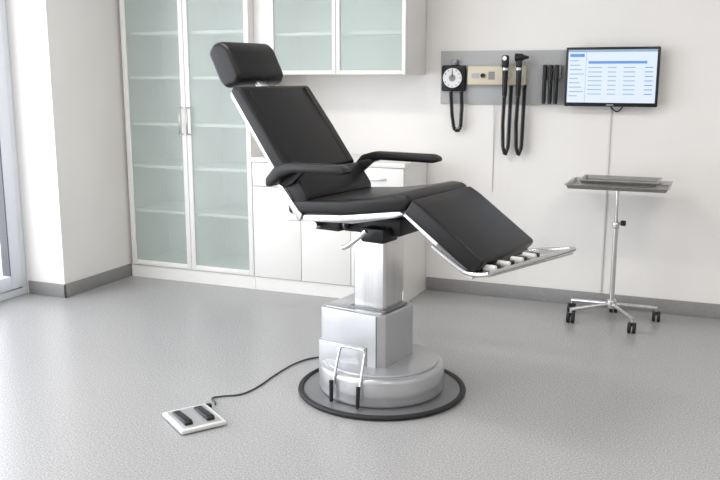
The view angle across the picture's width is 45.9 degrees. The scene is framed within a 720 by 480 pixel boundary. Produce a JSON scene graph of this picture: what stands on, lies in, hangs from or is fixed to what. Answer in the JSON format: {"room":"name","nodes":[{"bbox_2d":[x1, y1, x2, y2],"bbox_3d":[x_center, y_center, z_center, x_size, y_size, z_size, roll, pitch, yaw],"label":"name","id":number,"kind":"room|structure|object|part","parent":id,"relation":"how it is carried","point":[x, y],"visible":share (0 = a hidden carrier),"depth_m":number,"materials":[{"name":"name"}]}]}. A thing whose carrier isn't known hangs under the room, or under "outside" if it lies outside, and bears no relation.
{"room":"medical examination room","nodes":[
{"label":"medical examination room","id":0,"kind":"room"},
{"bbox_2d":[0,0,132,292],"bbox_3d":[-2.012,-1.114,5.994,0.600,2.800,1.130,5,12,22],"label":"wall","id":1,"kind":"structure","parent":0,"point":[65,56],"depth_m":5.62,"materials":[{"name":"paint"}]},
{"bbox_2d":[0,0,26,292],"bbox_3d":[-2.636,-0.841,4.667,0.108,2.670,1.848,5,12,22],"label":"window","id":2,"kind":"structure","parent":1,"relation":"in","point":[5,137],"depth_m":5.52,"materials":[{"name":"white"}]},
{"bbox_2d":[0,145,10,276],"bbox_3d":[-2.324,-0.975,5.358,0.064,2.470,0.008,5,12,22],"label":"bead","id":3,"kind":"object","parent":2,"relation":"attached to","point":[4,247],"visible":1,"depth_m":5.53,"materials":[{"name":"grey"}]},
{"bbox_3d":[-2.656,0.430,4.839,0.088,0.090,1.698,5,12,22],"label":"lower sash rail","id":4,"kind":"part","parent":2,"relation":"part of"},
{"bbox_2d":[0,286,27,300],"bbox_3d":[-2.674,0.507,4.862,0.090,0.050,1.998,5,12,22],"label":"sill","id":5,"kind":"structure","parent":1,"relation":"attached to","point":[12,293],"depth_m":5.63,"materials":[{"name":"white"}]},
{"bbox_2d":[28,280,66,297],"bbox_3d":[-2.087,0.328,5.676,0.312,0.090,0.012,5,12,22],"label":"baseboard","id":6,"kind":"structure","parent":1,"relation":"attached to","point":[35,287],"depth_m":5.67,"materials":[{"name":"plastic"}]},
{"bbox_2d":[64,264,131,297],"bbox_3d":[-1.816,0.278,5.932,0.012,0.090,0.702,5,12,22],"label":"baseboard","id":7,"kind":"structure","parent":1,"relation":"attached to","point":[82,285],"depth_m":5.90,"materials":[{"name":"plastic"}]},
{"bbox_2d":[0,275,719,479],"bbox_3d":[0.011,1.120,2.100,7.600,0.100,7.620,5,12,22],"label":"floor","id":8,"kind":"structure","parent":0,"point":[88,379],"depth_m":3.92,"materials":[{"name":"plastic"}]},
{"bbox_2d":[162,403,226,434],"bbox_3d":[-0.698,0.751,3.623,0.220,0.042,0.236,-7,13,-32],"label":"foot pedal","id":9,"kind":"object","parent":8,"relation":"on","point":[191,419],"visible":1,"depth_m":3.58,"materials":[{"name":"white plastic"}]},
{"bbox_2d":[119,0,281,288],"bbox_3d":[-1.121,-0.877,6.007,1.030,2.330,0.494,5,12,22],"label":"tall cabinet","id":10,"kind":"object","parent":8,"relation":"on","point":[190,148],"visible":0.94,"depth_m":6.12,"materials":[{"name":"glass"}]},
{"bbox_3d":[-1.421,0.173,6.120,0.433,0.035,0.020,5,12,22],"label":"door rail","id":11,"kind":"part","parent":10,"relation":"part of","materials":[{"name":"white laminate"}]},
{"bbox_2d":[129,76,218,78],"bbox_3d":[-1.104,-1.143,5.984,0.980,0.020,0.400,5,12,22],"label":"shelf","id":12,"kind":"object","parent":10,"relation":"attached to","point":[130,77],"depth_m":5.86,"materials":[{"name":"glass"}]},
{"bbox_3d":[-1.226,-0.814,5.813,0.012,0.191,0.039,5,12,22],"label":"handle","id":13,"kind":"part","parent":10,"relation":"part of","materials":[{"name":"metal"}]},
{"bbox_2d":[127,30,243,37],"bbox_3d":[-1.104,-1.437,5.927,0.980,0.020,0.400,5,12,22],"label":"shelf","id":14,"kind":"object","parent":10,"relation":"attached to","point":[130,33],"depth_m":5.88,"materials":[{"name":"glass"}]},
{"bbox_3d":[-1.171,-0.810,5.791,0.012,0.191,0.039,5,12,22],"label":"handle","id":15,"kind":"part","parent":10,"relation":"part of","materials":[{"name":"metal"}]},
{"bbox_2d":[131,119,245,127],"bbox_3d":[-1.104,-0.829,6.045,0.980,0.020,0.400,5,12,22],"label":"shelf","id":16,"kind":"object","parent":10,"relation":"attached to","point":[135,123],"depth_m":5.99,"materials":[{"name":"glass"}]},
{"bbox_2d":[134,159,246,172],"bbox_3d":[-1.104,-0.534,6.102,0.980,0.020,0.400,5,12,22],"label":"shelf","id":17,"kind":"object","parent":10,"relation":"attached to","point":[227,165],"depth_m":6.08,"materials":[{"name":"clear glass"}]},
{"bbox_2d":[136,201,247,218],"bbox_3d":[-1.104,-0.220,6.163,0.980,0.020,0.400,5,12,22],"label":"shelf","id":18,"kind":"object","parent":10,"relation":"attached to","point":[226,209],"depth_m":6.15,"materials":[{"name":"glass"}]},
{"bbox_3d":[-1.024,-0.949,6.217,0.980,2.210,0.015,5,12,22],"label":"panel","id":19,"kind":"part","parent":10,"relation":"part of","materials":[{"name":"white"}]},
{"bbox_3d":[-0.954,0.210,5.930,0.431,0.035,0.020,5,12,22],"label":"door rail","id":20,"kind":"part","parent":10,"relation":"part of","materials":[{"name":"white laminate"}]},
{"bbox_2d":[251,154,426,300],"bbox_3d":[-0.137,-0.104,5.752,1.088,0.910,0.473,5,12,22],"label":"base cabinet","id":21,"kind":"object","parent":8,"relation":"on","point":[296,257],"visible":0.44,"depth_m":5.65,"materials":[{"name":"white laminate"}]},
{"bbox_3d":[-0.554,-0.431,5.634,0.355,0.157,0.018,5,12,22],"label":"drawer","id":22,"kind":"part","parent":21,"relation":"part of","materials":[{"name":"white laminate"}]},
{"bbox_3d":[-0.554,-0.045,5.709,0.355,0.620,0.018,5,12,22],"label":"door","id":23,"kind":"part","parent":21,"relation":"part of","materials":[{"name":"white laminate"}]},
{"bbox_3d":[-0.222,-0.019,5.574,0.355,0.620,0.018,5,12,22],"label":"door","id":24,"kind":"part","parent":21,"relation":"part of","materials":[{"name":"white laminate"}]},
{"bbox_2d":[251,154,420,168],"bbox_3d":[-0.136,-0.537,5.672,1.088,0.030,0.465,5,12,22],"label":"countertop","id":25,"kind":"structure","parent":21,"relation":"on","point":[382,163],"depth_m":5.34,"materials":[{"name":"white laminate"}]},
{"bbox_3d":[0.103,-0.382,5.345,0.120,0.010,0.018,5,12,22],"label":"drawer pull","id":26,"kind":"part","parent":21,"relation":"part of","materials":[{"name":"metal"}]},
{"bbox_3d":[0.110,0.007,5.438,0.355,0.620,0.018,5,12,22],"label":"door","id":27,"kind":"part","parent":21,"relation":"part of","materials":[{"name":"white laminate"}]},
{"bbox_3d":[0.110,-0.379,5.363,0.355,0.157,0.018,5,12,22],"label":"drawer","id":28,"kind":"part","parent":21,"relation":"part of","materials":[{"name":"white laminate"}]},
{"bbox_2d":[210,42,575,420],"bbox_3d":[0.018,-0.075,3.784,1.653,1.601,0.980,7,13,32],"label":"chair","id":29,"kind":"object","parent":8,"relation":"on","point":[371,368],"visible":1,"depth_m":3.80,"materials":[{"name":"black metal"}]},
{"bbox_2d":[210,42,282,87],"bbox_3d":[-0.546,-0.848,4.120,0.189,0.213,0.350,7,13,32],"label":"cushion","id":30,"kind":"object","parent":29,"relation":"on","point":[236,64],"depth_m":4.01,"materials":[{"name":"black leather"}]},
{"bbox_3d":[-0.464,-0.738,4.088,0.144,0.120,0.070,7,13,32],"label":"headrest post","id":31,"kind":"part","parent":29,"relation":"part of","materials":[{"name":"metal"}]},
{"bbox_3d":[-0.315,-0.178,3.773,0.143,0.181,0.008,7,13,32],"label":"hinge plate","id":32,"kind":"part","parent":29,"relation":"part of","materials":[{"name":"metal"}]},
{"bbox_2d":[231,85,353,166],"bbox_3d":[-0.307,-0.524,4.027,0.324,0.402,0.540,7,13,32],"label":"backrest cushion","id":33,"kind":"object","parent":29,"relation":"on","point":[288,124],"depth_m":3.95,"materials":[{"name":"black leather"}]},
{"bbox_2d":[286,162,370,201],"bbox_3d":[-0.145,-0.257,3.974,0.147,0.170,0.536,7,13,32],"label":"lumbar cushion","id":34,"kind":"object","parent":29,"relation":"on","point":[308,187],"depth_m":3.88,"materials":[{"name":"black leather"}]},
{"bbox_3d":[-0.119,-0.076,3.799,0.140,0.040,0.040,7,13,32],"label":"actuator rod","id":35,"kind":"part","parent":29,"relation":"part of","materials":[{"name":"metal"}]},
{"bbox_3d":[-0.070,-0.101,3.642,0.594,0.091,0.010,7,13,32],"label":"seat rail","id":36,"kind":"part","parent":29,"relation":"part of","materials":[{"name":"metal"}]},
{"bbox_3d":[-0.055,0.599,3.743,0.158,0.256,0.073,7,13,32],"label":"foot lever frame","id":37,"kind":"part","parent":29,"relation":"part of","materials":[{"name":"silver metal"}]},
{"bbox_2d":[289,181,466,214],"bbox_3d":[0.085,-0.193,3.837,0.627,0.128,0.540,7,13,32],"label":"seat cushion","id":38,"kind":"object","parent":29,"relation":"on","point":[305,197],"depth_m":3.71,"materials":[{"name":"black leather"}]},
{"bbox_3d":[0.085,-0.027,3.717,0.120,0.065,0.130,7,13,32],"label":"carriage motor","id":39,"kind":"part","parent":29,"relation":"part of","materials":[{"name":"black plastic"}]},
{"bbox_3d":[0.102,0.692,3.997,0.750,0.012,0.750,7,13,32],"label":"plate","id":40,"kind":"part","parent":29,"relation":"part of","materials":[{"name":"silver metal"}]},
{"bbox_3d":[0.393,0.084,3.353,0.258,0.111,0.023,7,13,32],"label":"footrest rail","id":41,"kind":"part","parent":29,"relation":"part of","materials":[{"name":"silver metal"}]},
{"bbox_2d":[405,186,532,271],"bbox_3d":[0.474,-0.055,3.610,0.352,0.272,0.540,7,13,32],"label":"cushion","id":42,"kind":"object","parent":29,"relation":"on","point":[464,228],"depth_m":3.49,"materials":[{"name":"black leather"}]},
{"bbox_3d":[0.665,0.090,3.555,0.137,0.012,0.633,11,15,44],"label":"footrest plate","id":43,"kind":"part","parent":29,"relation":"part of","materials":[{"name":"metal"}]},
{"bbox_3d":[0.807,0.039,3.786,0.292,0.042,0.036,4,12,19],"label":"footrest rail","id":44,"kind":"part","parent":29,"relation":"part of","materials":[{"name":"silver metal"}]},
{"bbox_2d":[564,174,672,333],"bbox_3d":[1.509,0.064,5.017,0.570,0.860,0.472,5,12,22],"label":"stand","id":45,"kind":"object","parent":8,"relation":"on","point":[592,182],"visible":1,"depth_m":4.99,"materials":[{"name":"metal"}]},
{"bbox_3d":[1.405,0.376,5.165,0.022,0.051,0.272,-10,15,-42],"label":"leg","id":46,"kind":"part","parent":45,"relation":"part of","materials":[{"name":"metal"}]},
{"bbox_3d":[1.376,0.397,5.060,0.248,0.051,0.022,-1,11,-4],"label":"leg","id":47,"kind":"part","parent":45,"relation":"part of","materials":[{"name":"metal"}]},
{"bbox_3d":[1.498,0.145,5.020,0.030,0.460,0.030,5,12,22],"label":"post","id":48,"kind":"part","parent":45,"relation":"part of","materials":[{"name":"metal"}]},
{"bbox_3d":[1.498,-0.199,4.954,0.020,0.230,0.020,5,12,22],"label":"post","id":49,"kind":"part","parent":45,"relation":"part of","materials":[{"name":"silver metal"}]},
{"bbox_2d":[564,177,672,192],"bbox_3d":[1.503,-0.319,4.928,0.570,0.026,0.380,5,12,22],"label":"tray","id":50,"kind":"object","parent":45,"relation":"on","point":[632,184],"depth_m":4.85,"materials":[{"name":"metal"}]},
{"bbox_2d":[578,174,661,186],"bbox_3d":[1.508,-0.343,4.922,0.440,0.024,0.280,5,12,22],"label":"tray","id":51,"kind":"object","parent":45,"relation":"on","point":[600,180],"depth_m":4.96,"materials":[{"name":"metal"}]},
{"bbox_3d":[1.526,0.417,4.957,0.022,0.051,0.238,-3,11,-13],"label":"leg","id":52,"kind":"part","parent":45,"relation":"part of","materials":[{"name":"metal"}]},
{"bbox_3d":[1.535,-0.098,4.958,0.030,0.032,0.032,5,12,22],"label":"height knob","id":53,"kind":"part","parent":45,"relation":"part of","materials":[{"name":"black plastic"}]},
{"bbox_3d":[1.636,0.394,5.072,0.277,0.051,0.022,0,11,-1],"label":"leg","id":54,"kind":"part","parent":45,"relation":"part of","materials":[{"name":"metal"}]},
{"bbox_2d":[282,0,719,303],"bbox_3d":[1.456,-0.966,5.231,7.600,2.800,0.100,5,12,22],"label":"wall","id":55,"kind":"structure","parent":0,"point":[668,247],"depth_m":5.30,"materials":[{"name":"paint"}]},
{"bbox_2d":[253,0,425,74],"bbox_3d":[-0.134,-1.458,5.536,1.058,0.750,0.385,5,12,22],"label":"upper cabinet","id":56,"kind":"object","parent":55,"relation":"attached to","point":[306,37],"visible":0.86,"depth_m":5.64,"materials":[{"name":"glass"}]},
{"bbox_3d":[-0.367,-1.085,5.506,0.417,0.025,0.020,5,12,22],"label":"door rail","id":57,"kind":"part","parent":56,"relation":"part of","materials":[{"name":"white laminate"}]},
{"bbox_2d":[289,0,331,1],"bbox_3d":[-0.073,-1.579,5.506,0.904,0.018,0.320,5,12,22],"label":"shelf","id":58,"kind":"object","parent":56,"relation":"attached to","point":[289,0],"depth_m":5.71,"materials":[{"name":"white laminate"}]},
{"bbox_2d":[276,31,401,37],"bbox_3d":[-0.073,-1.343,5.552,0.904,0.018,0.320,5,12,22],"label":"shelf","id":59,"kind":"object","parent":56,"relation":"attached to","point":[279,34],"depth_m":5.51,"materials":[{"name":"glass"}]},
{"bbox_3d":[-0.008,-1.486,5.681,0.904,0.710,0.015,5,12,22],"label":"panel","id":60,"kind":"part","parent":56,"relation":"part of","materials":[{"name":"green"}]},
{"bbox_3d":[0.068,-1.050,5.328,0.417,0.025,0.020,5,12,22],"label":"door rail","id":61,"kind":"part","parent":56,"relation":"part of","materials":[{"name":"white laminate"}]},
{"bbox_2d":[492,104,494,191],"bbox_3d":[0.858,-0.590,5.487,0.007,0.565,0.025,5,12,22],"label":"power cord","id":62,"kind":"object","parent":55,"relation":"attached to","point":[494,104],"visible":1,"depth_m":5.49,"materials":[{"name":"white plastic"}]},
{"bbox_2d":[440,50,566,104],"bbox_3d":[0.898,-1.030,5.390,0.800,0.335,0.018,5,12,22],"label":"panel","id":63,"kind":"object","parent":55,"relation":"attached to","point":[474,94],"visible":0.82,"depth_m":5.37,"materials":[{"name":"grey"}]},
{"bbox_2d":[441,60,465,131],"bbox_3d":[0.601,-0.929,5.492,0.160,0.462,0.060,5,12,22],"label":"pressure gauge","id":64,"kind":"object","parent":63,"relation":"attached to","point":[453,75],"visible":1,"depth_m":5.46,"materials":[{"name":"black plastic"}]},
{"bbox_2d":[467,66,526,84],"bbox_3d":[0.864,-1.038,5.365,0.375,0.120,0.050,5,12,22],"label":"transformer","id":65,"kind":"object","parent":63,"relation":"attached to","point":[471,69],"visible":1,"depth_m":5.35,"materials":[{"name":"beige plastic"}]},
{"bbox_2d":[471,73,478,77],"bbox_3d":[0.732,-1.043,5.392,0.050,0.030,0.002,5,12,22],"label":"label","id":66,"kind":"object","parent":65,"relation":"attached to","point":[474,75],"depth_m":5.39,"materials":[{"name":"white paper"}]},
{"bbox_2d":[488,72,494,79],"bbox_3d":[0.828,-1.035,5.352,0.040,0.050,0.002,5,12,22],"label":"display","id":67,"kind":"object","parent":65,"relation":"attached to","point":[491,75],"depth_m":5.35,"materials":[{"name":"grey plastic"}]},
{"bbox_2d":[501,70,512,154],"bbox_3d":[0.917,-0.797,5.343,0.071,0.534,0.082,5,12,22],"label":"cord","id":68,"kind":"object","parent":65,"relation":"hanging from","point":[504,151],"depth_m":5.35,"materials":[{"name":"black rubber"}]},
{"bbox_3d":[0.901,-0.977,5.289,0.036,0.160,0.036,5,12,22],"label":"handle","id":69,"kind":"part","parent":68,"relation":"part of","materials":[{"name":"black plastic"}]},
{"bbox_3d":[0.901,-1.061,5.273,0.038,0.015,0.038,5,12,22],"label":"collar","id":70,"kind":"object","parent":68,"relation":"on","visible":0},
{"bbox_2d":[501,55,508,67],"bbox_3d":[0.900,-1.104,5.262,0.044,0.080,0.045,5,12,22],"label":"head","id":71,"kind":"object","parent":70,"relation":"on","point":[505,64],"visible":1,"depth_m":5.25},
{"bbox_2d":[514,70,526,155],"bbox_3d":[0.996,-0.791,5.311,0.071,0.534,0.082,5,12,22],"label":"cord","id":72,"kind":"object","parent":65,"relation":"hanging from","point":[518,151],"depth_m":5.32,"materials":[{"name":"black rubber"}]},
{"bbox_3d":[0.980,-0.971,5.257,0.036,0.160,0.036,5,12,22],"label":"handle","id":73,"kind":"part","parent":72,"relation":"part of","materials":[{"name":"black plastic"}]},
{"bbox_3d":[0.980,-1.054,5.241,0.038,0.015,0.038,5,12,22],"label":"collar","id":74,"kind":"object","parent":72,"relation":"on","visible":0},
{"bbox_2d":[514,53,523,61],"bbox_3d":[0.980,-1.123,5.228,0.050,0.051,0.051,5,12,22],"label":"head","id":75,"kind":"object","parent":74,"relation":"on","point":[518,56],"visible":1,"depth_m":5.21},
{"bbox_2d":[541,65,561,103],"bbox_3d":[1.177,-0.959,5.238,0.120,0.237,0.068,5,12,22],"label":"dispenser","id":76,"kind":"object","parent":63,"relation":"attached to","point":[549,72],"visible":1,"depth_m":5.21,"materials":[{"name":"black plastic"}]},
{"bbox_2d":[426,277,719,318],"bbox_3d":[2.653,0.471,4.941,4.760,0.090,0.012,5,12,22],"label":"baseboard","id":77,"kind":"structure","parent":55,"relation":"attached to","point":[677,307],"depth_m":5.49,"materials":[{"name":"plastic"}]},
{"bbox_2d":[600,107,622,291],"bbox_3d":[1.554,-0.238,5.257,0.080,1.172,0.034,5,12,22],"label":"conduit","id":78,"kind":"object","parent":55,"relation":"attached to","point":[611,108],"visible":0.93,"depth_m":5.28,"materials":[{"name":"white plastic"}]},
{"bbox_2d":[564,46,660,106],"bbox_3d":[1.512,-0.978,5.101,0.540,0.350,0.088,5,12,22],"label":"wall monitor","id":79,"kind":"object","parent":55,"relation":"attached to","point":[594,76],"visible":1,"depth_m":5.06,"materials":[{"name":"black plastic"}]},
{"bbox_2d":[516,60,521,67],"bbox_3d":[0.980,-1.084,5.235,0.036,0.050,0.040,5,12,22],"label":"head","id":80,"kind":"object","parent":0,"point":[518,63],"depth_m":5.22}
]}

